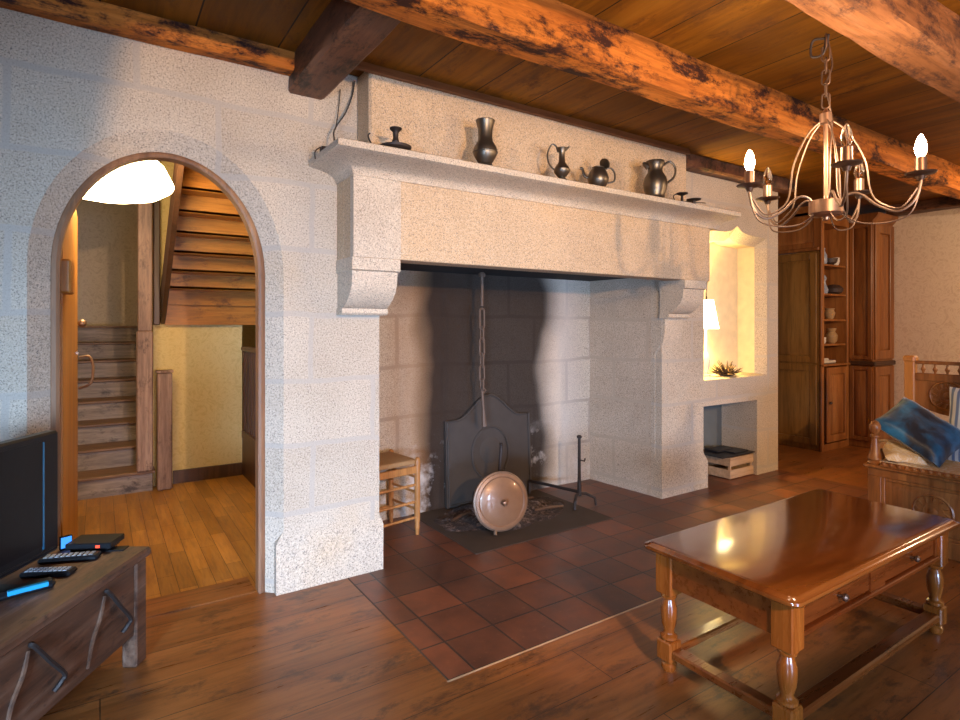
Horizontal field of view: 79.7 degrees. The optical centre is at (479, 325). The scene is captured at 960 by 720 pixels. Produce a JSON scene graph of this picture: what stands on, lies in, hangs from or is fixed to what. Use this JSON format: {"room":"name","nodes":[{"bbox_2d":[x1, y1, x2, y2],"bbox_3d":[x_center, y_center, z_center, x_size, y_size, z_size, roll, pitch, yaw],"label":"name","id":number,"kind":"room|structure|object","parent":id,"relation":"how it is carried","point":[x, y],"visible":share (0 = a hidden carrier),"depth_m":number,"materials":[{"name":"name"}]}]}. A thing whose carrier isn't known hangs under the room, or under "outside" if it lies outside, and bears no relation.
{"room":"traditional dwelling","nodes":[
{"label":"traditional dwelling","id":0,"kind":"room"},
{"bbox_2d":[76,199,136,325],"bbox_3d":[-4.641,-0.450,6.478,1.600,3.600,0.100,0,0,-33],"label":"wall","id":1,"kind":"structure","parent":0,"point":[107,232],"depth_m":6.64,"materials":[{"name":"beige paint"}]},
{"bbox_2d":[152,161,241,485],"bbox_3d":[-2.488,-0.450,5.084,0.705,3.600,0.100,0,0,-33],"label":"wall","id":2,"kind":"structure","parent":0,"point":[205,360],"depth_m":5.04,"materials":[{"name":"paint"}]},
{"bbox_2d":[160,163,254,324],"bbox_3d":[-1.948,-0.665,4.494,0.855,1.310,1.460,0,0,-33],"label":"staircase","id":3,"kind":"structure","parent":2,"relation":"attached to","point":[208,272],"depth_m":4.64,"materials":[{"name":"brown wood"}]},
{"bbox_2d":[153,161,159,324],"bbox_3d":[-2.716,-0.725,4.829,0.048,1.430,0.065,0,0,-33],"label":"post","id":4,"kind":"object","parent":3,"relation":"attached to","point":[156,204],"visible":0.58,"depth_m":4.80,"materials":[{"name":"brown wood"}]},
{"bbox_2d":[173,462,241,483],"bbox_3d":[-2.395,1.295,5.071,0.555,0.110,0.025,0,0,-33],"label":"baseboard","id":5,"kind":"structure","parent":2,"relation":"attached to","point":[233,469],"depth_m":5.05,"materials":[{"name":"brown wood"}]},
{"bbox_2d":[242,325,254,346],"bbox_3d":[-2.609,-0.450,6.922,0.920,3.600,0.100,0,0,-33],"label":"wall","id":6,"kind":"structure","parent":0,"point":[248,331],"depth_m":6.78,"materials":[{"name":"paper"}]},
{"bbox_2d":[0,7,777,592],"bbox_3d":[-0.870,-0.010,3.415,8.314,2.720,0.730,0,0,-33],"label":"wall","id":7,"kind":"structure","parent":0,"point":[75,101],"depth_m":2.88,"materials":[{"name":"stone"}]},
{"bbox_2d":[0,0,294,75],"bbox_3d":[-2.524,-1.302,1.825,3.800,0.094,0.109,0,0,-33],"label":"beam","id":8,"kind":"structure","parent":7,"relation":"attached to","point":[95,15],"depth_m":2.52,"materials":[{"name":"brown wood"}]},
{"bbox_2d":[51,152,264,592],"bbox_3d":[-1.478,0.250,2.712,0.940,2.200,0.092,0,0,-33],"label":"doorway","id":9,"kind":"structure","parent":7,"relation":"in","point":[76,198],"depth_m":2.82,"materials":[{"name":"brown wood"}]},
{"bbox_2d":[61,210,94,539],"bbox_3d":[-2.024,0.343,2.881,0.122,2.004,0.820,0,0,-31],"label":"arched door","id":10,"kind":"structure","parent":9,"relation":"attached to","point":[70,323],"depth_m":2.81,"materials":[{"name":"brown wood"}]},
{"bbox_2d":[274,515,382,595],"bbox_3d":[-0.792,1.192,3.056,0.578,0.315,0.054,0,0,-33],"label":"baseboard","id":11,"kind":"structure","parent":7,"relation":"attached to","point":[315,558],"depth_m":3.02,"materials":[{"name":"stone"}]},
{"bbox_2d":[704,238,753,376],"bbox_3d":[2.163,-0.177,5.179,0.800,1.225,0.170,0,0,-33],"label":"wall niche","id":12,"kind":"object","parent":7,"relation":"in","point":[730,285],"visible":0.54,"depth_m":5.37,"materials":[{"name":"paint"}]},
{"bbox_2d":[704,300,718,375],"bbox_3d":[1.965,0.104,5.007,0.220,0.660,0.220,0,0,-33],"label":"table lamp","id":13,"kind":"object","parent":12,"relation":"on","point":[710,316],"visible":0.71,"depth_m":4.94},
{"bbox_2d":[710,361,741,375],"bbox_3d":[2.160,0.366,5.058,0.445,0.135,0.166,0,0,-33],"label":"arrangement","id":14,"kind":"object","parent":12,"relation":"on","point":[728,371],"visible":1,"depth_m":5.02,"materials":[{"name":"plant"}]},
{"bbox_2d":[686,154,795,193],"bbox_3d":[2.220,-1.299,4.948,1.640,0.101,0.128,0,0,-33],"label":"beam","id":15,"kind":"structure","parent":7,"relation":"attached to","point":[697,164],"depth_m":4.79,"materials":[{"name":"brown wood"}]},
{"bbox_2d":[39,444,959,719],"bbox_3d":[0.906,1.375,2.892,10.900,0.050,14.100,0,0,-33],"label":"floor","id":16,"kind":"structure","parent":0,"point":[324,651],"depth_m":2.33,"materials":[{"name":"brown wood"}]},
{"bbox_2d":[0,546,150,719],"bbox_3d":[-1.558,1.124,1.552,0.447,0.452,1.600,0,0,0],"label":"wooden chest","id":17,"kind":"object","parent":16,"relation":"on","point":[52,639],"visible":0.98,"depth_m":1.94,"materials":[{"name":"brown wood"}]},
{"bbox_2d":[0,577,55,600],"bbox_3d":[-1.534,0.884,1.932,0.062,0.028,0.170,0,0,45],"label":"glasses case","id":18,"kind":"object","parent":17,"relation":"on","point":[18,590],"visible":1,"depth_m":1.92,"materials":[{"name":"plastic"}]},
{"bbox_2d":[0,430,57,601],"bbox_3d":[-1.647,0.647,1.796,0.180,0.500,0.800,0,0,0],"label":"television","id":19,"kind":"object","parent":17,"relation":"on","point":[28,463],"visible":0.89,"depth_m":2.04,"materials":[{"name":"black plastic"}]},
{"bbox_2d":[19,566,76,577],"bbox_3d":[-1.556,0.887,2.074,0.170,0.022,0.055,0,0,-5],"label":"remote control","id":20,"kind":"object","parent":17,"relation":"on","point":[65,571],"visible":1,"depth_m":2.06,"materials":[{"name":"black plastic"}]},
{"bbox_2d":[59,534,71,550],"bbox_3d":[-1.666,0.870,2.312,0.014,0.055,0.044,0,0,36],"label":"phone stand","id":21,"kind":"object","parent":17,"relation":"on","point":[63,540],"visible":0.75,"depth_m":2.30,"materials":[{"name":"blue plastic"}]},
{"bbox_2d":[37,551,101,563],"bbox_3d":[-1.573,0.887,2.207,0.200,0.022,0.055,0,0,-13],"label":"remote control","id":22,"kind":"object","parent":17,"relation":"on","point":[89,555],"visible":0.99,"depth_m":2.19,"materials":[{"name":"black plastic"}]},
{"bbox_2d":[65,533,123,551],"bbox_3d":[-1.558,0.879,2.329,0.170,0.036,0.112,0,0,-5],"label":"box","id":23,"kind":"object","parent":17,"relation":"on","point":[87,542],"visible":1,"depth_m":2.30,"materials":[{"name":"black plastic"}]},
{"bbox_2d":[97,545,128,551],"bbox_3d":[-1.481,0.895,2.311,0.110,0.004,0.045,0,0,-8],"label":"mat","id":24,"kind":"object","parent":17,"relation":"on","point":[114,548],"visible":0.71,"depth_m":2.30,"materials":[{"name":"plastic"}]},
{"bbox_2d":[78,326,155,499],"bbox_3d":[-3.855,0.674,5.407,1.230,1.352,2.475,0,0,-33],"label":"staircase","id":25,"kind":"structure","parent":16,"relation":"on","point":[106,407],"depth_m":5.16,"materials":[{"name":"brown wood"}]},
{"bbox_2d":[136,202,152,471],"bbox_3d":[-2.737,-0.040,4.692,0.116,2.438,0.110,0,0,-33],"label":"newel post","id":26,"kind":"object","parent":25,"relation":"on","point":[144,335],"visible":0.79,"depth_m":4.64,"materials":[{"name":"brown wood"}]},
{"bbox_2d":[155,369,173,490],"bbox_3d":[-2.613,0.857,4.762,0.124,0.984,0.114,0,0,-33],"label":"newel post","id":27,"kind":"object","parent":16,"relation":"on","point":[163,377],"visible":1,"depth_m":4.72,"materials":[{"name":"brown wood"}]},
{"bbox_2d":[146,577,255,617],"bbox_3d":[-1.540,1.348,2.774,0.830,0.004,0.200,0,0,-33],"label":"threshold","id":28,"kind":"object","parent":16,"relation":"on","point":[157,606],"depth_m":2.86,"materials":[{"name":"brown wood"}]},
{"bbox_2d":[241,346,254,486],"bbox_3d":[-1.998,0.767,5.019,0.060,1.165,1.150,0,0,-33],"label":"balustrade","id":29,"kind":"object","parent":16,"relation":"on","point":[248,353],"visible":0.38,"depth_m":5.01,"materials":[{"name":"brown wood"}]},
{"bbox_2d":[348,578,448,680],"bbox_3d":[-0.413,1.349,2.634,0.007,0.001,1.066,0,0,-33],"label":"trim","id":30,"kind":"structure","parent":16,"relation":"on","point":[398,629],"depth_m":2.54,"materials":[{"name":"wood"}]},
{"bbox_2d":[447,597,662,681],"bbox_3d":[1.634,1.349,3.344,4.214,0.001,0.008,0,0,-33],"label":"trim","id":31,"kind":"structure","parent":16,"relation":"on","point":[659,597],"depth_m":2.46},
{"bbox_2d":[778,251,819,450],"bbox_3d":[3.492,0.269,6.447,0.055,2.158,0.600,0,0,-33],"label":"panelled door","id":32,"kind":"structure","parent":16,"relation":"on","point":[798,273],"depth_m":6.36,"materials":[{"name":"brown wood"}]},
{"bbox_2d":[644,489,959,719],"bbox_3d":[1.376,1.100,2.400,1.372,0.500,0.617,0,0,-33],"label":"coffee table","id":33,"kind":"object","parent":16,"relation":"on","point":[787,568],"visible":1,"depth_m":2.19,"materials":[{"name":"brown wood"}]},
{"bbox_2d":[796,213,850,451],"bbox_3d":[3.848,0.050,6.431,0.612,2.600,0.351,0,0,-33],"label":"tall cabinet","id":34,"kind":"object","parent":16,"relation":"on","point":[834,377],"visible":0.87,"depth_m":6.42,"materials":[{"name":"brown wood"}]},
{"bbox_2d":[778,206,819,254],"bbox_3d":[3.305,-1.066,6.720,0.065,0.500,1.300,0,0,-33],"label":"door","id":35,"kind":"structure","parent":34,"relation":"attached to","point":[807,239],"depth_m":6.37,"materials":[{"name":"brown wood"}]},
{"bbox_2d":[824,248,826,263],"bbox_3d":[3.776,-0.766,6.330,0.084,0.180,0.084,0,0,-33],"label":"bottle","id":36,"kind":"object","parent":34,"relation":"on","point":[825,254],"visible":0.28,"depth_m":6.29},
{"bbox_2d":[824,275,828,292],"bbox_3d":[3.784,-0.461,6.336,0.100,0.210,0.100,0,0,-33],"label":"porcelain figurine","id":37,"kind":"object","parent":34,"relation":"on","point":[826,289],"visible":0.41,"depth_m":6.31,"materials":[{"name":"white ceramic"}]},
{"bbox_2d":[824,308,834,318],"bbox_3d":[3.901,-0.136,6.413,0.109,0.120,0.109,0,0,20],"label":"jug","id":38,"kind":"object","parent":34,"relation":"on","point":[829,313],"visible":0.96,"depth_m":6.38,"materials":[{"name":"beige ceramic"}]},
{"bbox_2d":[825,328,837,342],"bbox_3d":[3.934,0.109,6.435,0.118,0.170,0.118,0,0,0],"label":"vase","id":39,"kind":"object","parent":34,"relation":"on","point":[831,336],"visible":0.99,"depth_m":6.40,"materials":[{"name":"beige ceramic"}]},
{"bbox_2d":[827,258,837,264],"bbox_3d":[3.901,-0.714,6.413,0.160,0.075,0.160,0,0,-33],"label":"bowl","id":40,"kind":"object","parent":34,"relation":"on","point":[832,261],"visible":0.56,"depth_m":6.35,"materials":[{"name":"grey ceramic"}]},
{"bbox_2d":[827,284,843,293],"bbox_3d":[3.967,-0.411,6.457,0.200,0.110,0.200,0,0,-33],"label":"bowl","id":41,"kind":"object","parent":34,"relation":"on","point":[833,289],"visible":0.73,"depth_m":6.38,"materials":[{"name":"black ceramic"}]},
{"bbox_2d":[821,363,850,366],"bbox_3d":[3.912,0.423,6.324,0.600,0.023,0.040,0,0,-33],"label":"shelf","id":42,"kind":"structure","parent":34,"relation":"on","point":[833,364],"depth_m":6.30,"materials":[{"name":"brown wood"}]},
{"bbox_2d":[824,358,835,363],"bbox_3d":[3.801,0.383,6.400,0.320,0.056,0.160,0,0,-33],"label":"folded cloth","id":43,"kind":"object","parent":42,"relation":"on","point":[826,360],"visible":0.27,"depth_m":6.34,"materials":[{"name":"white fabric"}]},
{"bbox_2d":[849,212,898,447],"bbox_3d":[4.362,0.054,6.665,0.517,2.589,0.660,0,0,-33],"label":"wardrobe","id":44,"kind":"object","parent":16,"relation":"on","point":[871,246],"visible":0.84,"depth_m":6.41,"materials":[{"name":"brown wood"}]},
{"bbox_2d":[863,355,959,561],"bbox_3d":[3.213,0.775,3.036,0.569,1.150,1.925,0,0,-33],"label":"bench","id":45,"kind":"object","parent":16,"relation":"on","point":[932,492],"visible":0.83,"depth_m":3.59,"materials":[{"name":"brown wood"}]},
{"bbox_2d":[880,458,959,474],"bbox_3d":[3.195,0.858,3.015,0.439,0.042,1.780,0,0,-33],"label":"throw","id":46,"kind":"object","parent":45,"relation":"on","point":[952,467],"visible":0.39,"depth_m":3.47,"materials":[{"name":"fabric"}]},
{"bbox_2d":[879,439,928,465],"bbox_3d":[2.675,0.802,3.642,0.219,0.118,0.298,0,0,26],"label":"patterned cushion","id":47,"kind":"object","parent":46,"relation":"on","point":[894,451],"visible":0.82,"depth_m":3.56,"materials":[{"name":"beige fabric"}]},
{"bbox_2d":[875,397,959,466],"bbox_3d":[2.777,0.656,3.626,0.306,0.374,0.446,0,0,-38],"label":"velvet cushion","id":48,"kind":"object","parent":46,"relation":"on","point":[909,423],"visible":0.99,"depth_m":3.57,"materials":[{"name":"blue fabric"}]},
{"bbox_2d":[947,387,959,461],"bbox_3d":[3.091,0.635,3.509,0.171,0.488,0.400,0,0,-33],"label":"striped cushion","id":49,"kind":"object","parent":46,"relation":"on","point":[954,393],"visible":0.56,"depth_m":3.63,"materials":[{"name":"fabric"}]},
{"bbox_2d":[97,0,959,215],"bbox_3d":[2.091,-1.375,1.098,10.900,0.050,9.800,0,0,-33],"label":"ceiling","id":50,"kind":"structure","parent":0,"point":[764,42],"depth_m":3.06,"materials":[{"name":"brown wood"}]},
{"bbox_2d":[289,0,399,99],"bbox_3d":[-0.621,-1.263,2.550,0.193,0.173,0.983,0,0,-33],"label":"ceiling beam","id":51,"kind":"structure","parent":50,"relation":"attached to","point":[345,33],"depth_m":2.48,"materials":[{"name":"brown wood"}]},
{"bbox_2d":[344,0,959,199],"bbox_3d":[0.860,-1.245,2.843,10.570,0.208,0.180,0,0,-33],"label":"ceiling beam","id":52,"kind":"structure","parent":50,"relation":"attached to","point":[555,34],"depth_m":2.70,"materials":[{"name":"brown wood"}]},
{"bbox_2d":[785,0,959,102],"bbox_3d":[1.337,-1.244,2.121,10.570,0.211,0.207,0,0,-33],"label":"ceiling beam","id":53,"kind":"structure","parent":50,"relation":"attached to","point":[919,38],"depth_m":2.33,"materials":[{"name":"brown wood"}]},
{"bbox_2d":[886,197,959,215],"bbox_3d":[4.893,-1.294,6.142,0.209,0.109,0.895,0,0,-33],"label":"cross beam","id":54,"kind":"structure","parent":50,"relation":"attached to","point":[943,203],"depth_m":6.15,"materials":[{"name":"brown wood"}]},
{"bbox_2d":[349,470,867,679],"bbox_3d":[1.135,1.375,4.110,4.203,0.050,1.821,0,0,-33],"label":"floor tiles","id":55,"kind":"structure","parent":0,"point":[466,611],"depth_m":3.12,"materials":[{"name":"tile"}]},
{"bbox_2d":[379,449,419,534],"bbox_3d":[-0.629,0.890,3.736,0.360,0.920,0.350,0,0,-41],"label":"stool","id":56,"kind":"object","parent":55,"relation":"on","point":[389,460],"visible":0.47,"depth_m":3.71,"materials":[{"name":"brown wood"}]},
{"bbox_2d":[412,489,612,553],"bbox_3d":[0.221,1.347,4.064,1.150,0.004,0.850,0,0,-33],"label":"hearth","id":57,"kind":"object","parent":55,"relation":"on","point":[477,542],"visible":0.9,"depth_m":3.80,"materials":[{"name":"stone"}]},
{"bbox_2d":[472,443,505,502],"bbox_3d":[0.073,1.083,4.125,0.232,0.525,0.376,0,0,-33],"label":"firedog","id":58,"kind":"object","parent":57,"relation":"on","point":[500,444],"visible":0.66,"depth_m":4.04,"materials":[{"name":"metal"}]},
{"bbox_2d":[434,496,564,531],"bbox_3d":[0.165,1.319,4.140,1.100,0.060,0.660,0,0,-33],"label":"ash","id":59,"kind":"object","parent":57,"relation":"on","point":[468,522],"visible":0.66,"depth_m":4.04},
{"bbox_2d":[451,511,470,521],"bbox_3d":[-0.130,1.307,3.969,0.027,0.029,0.221,0,0,36],"label":"stick","id":60,"kind":"object","parent":59,"relation":"in","point":[460,515],"visible":1,"depth_m":3.95,"materials":[{"name":"brown wood"}]},
{"bbox_2d":[534,505,563,511],"bbox_3d":[0.498,1.307,4.144,0.241,0.029,0.027,0,0,-23],"label":"stick","id":61,"kind":"object","parent":59,"relation":"in","point":[548,506],"visible":1,"depth_m":4.13,"materials":[{"name":"brown wood"}]},
{"bbox_2d":[473,471,527,534],"bbox_3d":[0.117,1.147,3.758,0.364,0.399,0.225,0,0,-41],"label":"pan","id":62,"kind":"object","parent":57,"relation":"on","point":[500,499],"visible":1,"depth_m":3.70,"materials":[{"name":"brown metal"}]},
{"bbox_2d":[528,435,596,509],"bbox_3d":[0.586,1.081,4.372,0.573,0.530,0.209,0,0,30],"label":"firedog","id":63,"kind":"object","parent":57,"relation":"on","point":[578,492],"visible":1,"depth_m":4.31,"materials":[{"name":"metal"}]},
{"bbox_2d":[309,72,740,520],"bbox_3d":[0.407,0.001,4.037,3.350,2.699,1.239,0,0,-33],"label":"fireplace","id":64,"kind":"object","parent":55,"relation":"on","point":[577,321],"depth_m":4.11,"materials":[{"name":"stone"}]},
{"bbox_2d":[333,81,354,140],"bbox_3d":[-0.735,-1.087,2.973,0.062,0.448,0.239,0,0,19],"label":"cable","id":65,"kind":"object","parent":64,"relation":"hanging from","point":[354,81],"visible":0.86,"depth_m":3.02,"materials":[{"name":"black plastic"}]},
{"bbox_2d":[367,126,411,149],"bbox_3d":[-0.429,-0.915,2.807,0.194,0.109,0.156,0,0,-33],"label":"chamberstick","id":66,"kind":"object","parent":64,"relation":"on","point":[395,142],"visible":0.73,"depth_m":2.79,"materials":[{"name":"metal"}]},
{"bbox_2d":[479,272,486,426],"bbox_3d":[0.020,0.169,4.162,0.063,1.118,0.052,0,0,-3],"label":"chain","id":67,"kind":"object","parent":64,"relation":"hanging from","point":[481,274],"visible":1,"depth_m":4.16,"materials":[{"name":"metal"}]},
{"bbox_2d":[473,117,497,165],"bbox_3d":[0.028,-0.986,3.109,0.137,0.250,0.137,0,0,-33],"label":"vase","id":68,"kind":"object","parent":64,"relation":"on","point":[485,151],"visible":0.95,"depth_m":3.07,"materials":[{"name":"silver metal"}]},
{"bbox_2d":[444,393,531,508],"bbox_3d":[0.076,0.930,4.446,0.790,0.815,0.074,0,0,-33],"label":"fireback","id":69,"kind":"object","parent":64,"relation":"attached to","point":[471,450],"visible":0.88,"depth_m":4.40,"materials":[{"name":"metal"}]},
{"bbox_2d":[355,61,690,154],"bbox_3d":[0.446,-1.325,3.623,2.740,0.049,0.037,0,0,-33],"label":"trim","id":70,"kind":"structure","parent":64,"relation":"attached to","point":[367,67],"depth_m":3.42,"materials":[{"name":"brown wood"}]},
{"bbox_2d":[337,175,709,281],"bbox_3d":[0.508,-0.554,3.742,2.879,0.421,0.244,0,0,-33],"label":"hood","id":71,"kind":"object","parent":64,"relation":"attached to","point":[394,219],"depth_m":3.36,"materials":[{"name":"stone"}]},
{"bbox_2d":[547,144,569,178],"bbox_3d":[0.473,-0.972,3.405,0.124,0.222,0.100,0,0,-33],"label":"pewter ewer","id":72,"kind":"object","parent":64,"relation":"on","point":[561,170],"visible":0.9,"depth_m":3.39,"materials":[{"name":"silver metal"}]},
{"bbox_2d":[579,158,615,186],"bbox_3d":[0.730,-0.951,3.576,0.194,0.180,0.137,0,0,-33],"label":"teapot","id":73,"kind":"object","parent":64,"relation":"on","point":[598,175],"visible":0.91,"depth_m":3.54,"materials":[{"name":"silver metal"}]},
{"bbox_2d":[642,159,676,197],"bbox_3d":[1.198,-0.992,3.880,0.202,0.262,0.163,0,0,-33],"label":"pitcher","id":74,"kind":"object","parent":64,"relation":"on","point":[655,183],"visible":0.9,"depth_m":3.82,"materials":[{"name":"silver metal"}]},
{"bbox_2d":[673,192,687,201],"bbox_3d":[1.409,-0.895,4.022,0.094,0.070,0.080,0,0,-33],"label":"candle holder","id":75,"kind":"object","parent":64,"relation":"on","point":[681,194],"visible":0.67,"depth_m":4.01,"materials":[{"name":"metal"}]},
{"bbox_2d":[686,198,700,203],"bbox_3d":[1.523,-0.881,4.097,0.104,0.042,0.102,0,0,-33],"label":"dish","id":76,"kind":"object","parent":64,"relation":"on","point":[693,200],"visible":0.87,"depth_m":4.08,"materials":[{"name":"metal"}]},
{"bbox_2d":[705,453,752,478],"bbox_3d":[2.250,1.253,5.268,0.355,0.188,0.326,0,0,-33],"label":"wooden crate","id":77,"kind":"object","parent":55,"relation":"on","point":[729,468],"visible":0.6,"depth_m":5.14,"materials":[{"name":"beige wood"}]},
{"bbox_2d":[703,445,754,458],"bbox_3d":[2.216,1.136,5.221,0.455,0.028,0.320,0,0,-33],"label":"sheet","id":78,"kind":"object","parent":77,"relation":"on","point":[722,452],"visible":0.97,"depth_m":5.18,"materials":[{"name":"black fabric"}]},
{"bbox_2d":[703,404,721,449],"bbox_3d":[1.975,1.000,5.310,0.850,0.700,0.045,0,0,-33],"label":"wall","id":79,"kind":"structure","parent":0,"point":[712,415],"depth_m":5.43,"materials":[{"name":"white paint"}]},
{"bbox_2d":[736,33,937,232],"bbox_3d":[1.403,-0.781,2.315,0.650,0.779,0.672,0,0,-33],"label":"chandelier","id":80,"kind":"object","parent":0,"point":[827,207],"visible":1,"depth_m":2.29,"materials":[{"name":"gold metal"}]},
{"bbox_2d":[885,208,959,422],"bbox_3d":[6.943,-0.050,3.346,0.125,2.800,8.000,0,0,-33],"label":"wall","id":81,"kind":"structure","parent":0,"point":[926,245],"depth_m":6.31,"materials":[{"name":"beige paint"}]},
{"bbox_3d":[-2.918,-1.475,5.322,3.400,0.050,5.830,0,0,-33],"label":"ceiling","id":82,"kind":"structure","parent":0,"visible":0},
{"bbox_2d":[83,161,173,203],"bbox_3d":[-2.131,-1.085,3.342,0.626,0.720,0.626,0,0,-29],"label":"pendant lamp","id":83,"kind":"object","parent":82,"relation":"hanging from","point":[144,181],"visible":0.48,"depth_m":3.23,"materials":[{"name":"white glass"}]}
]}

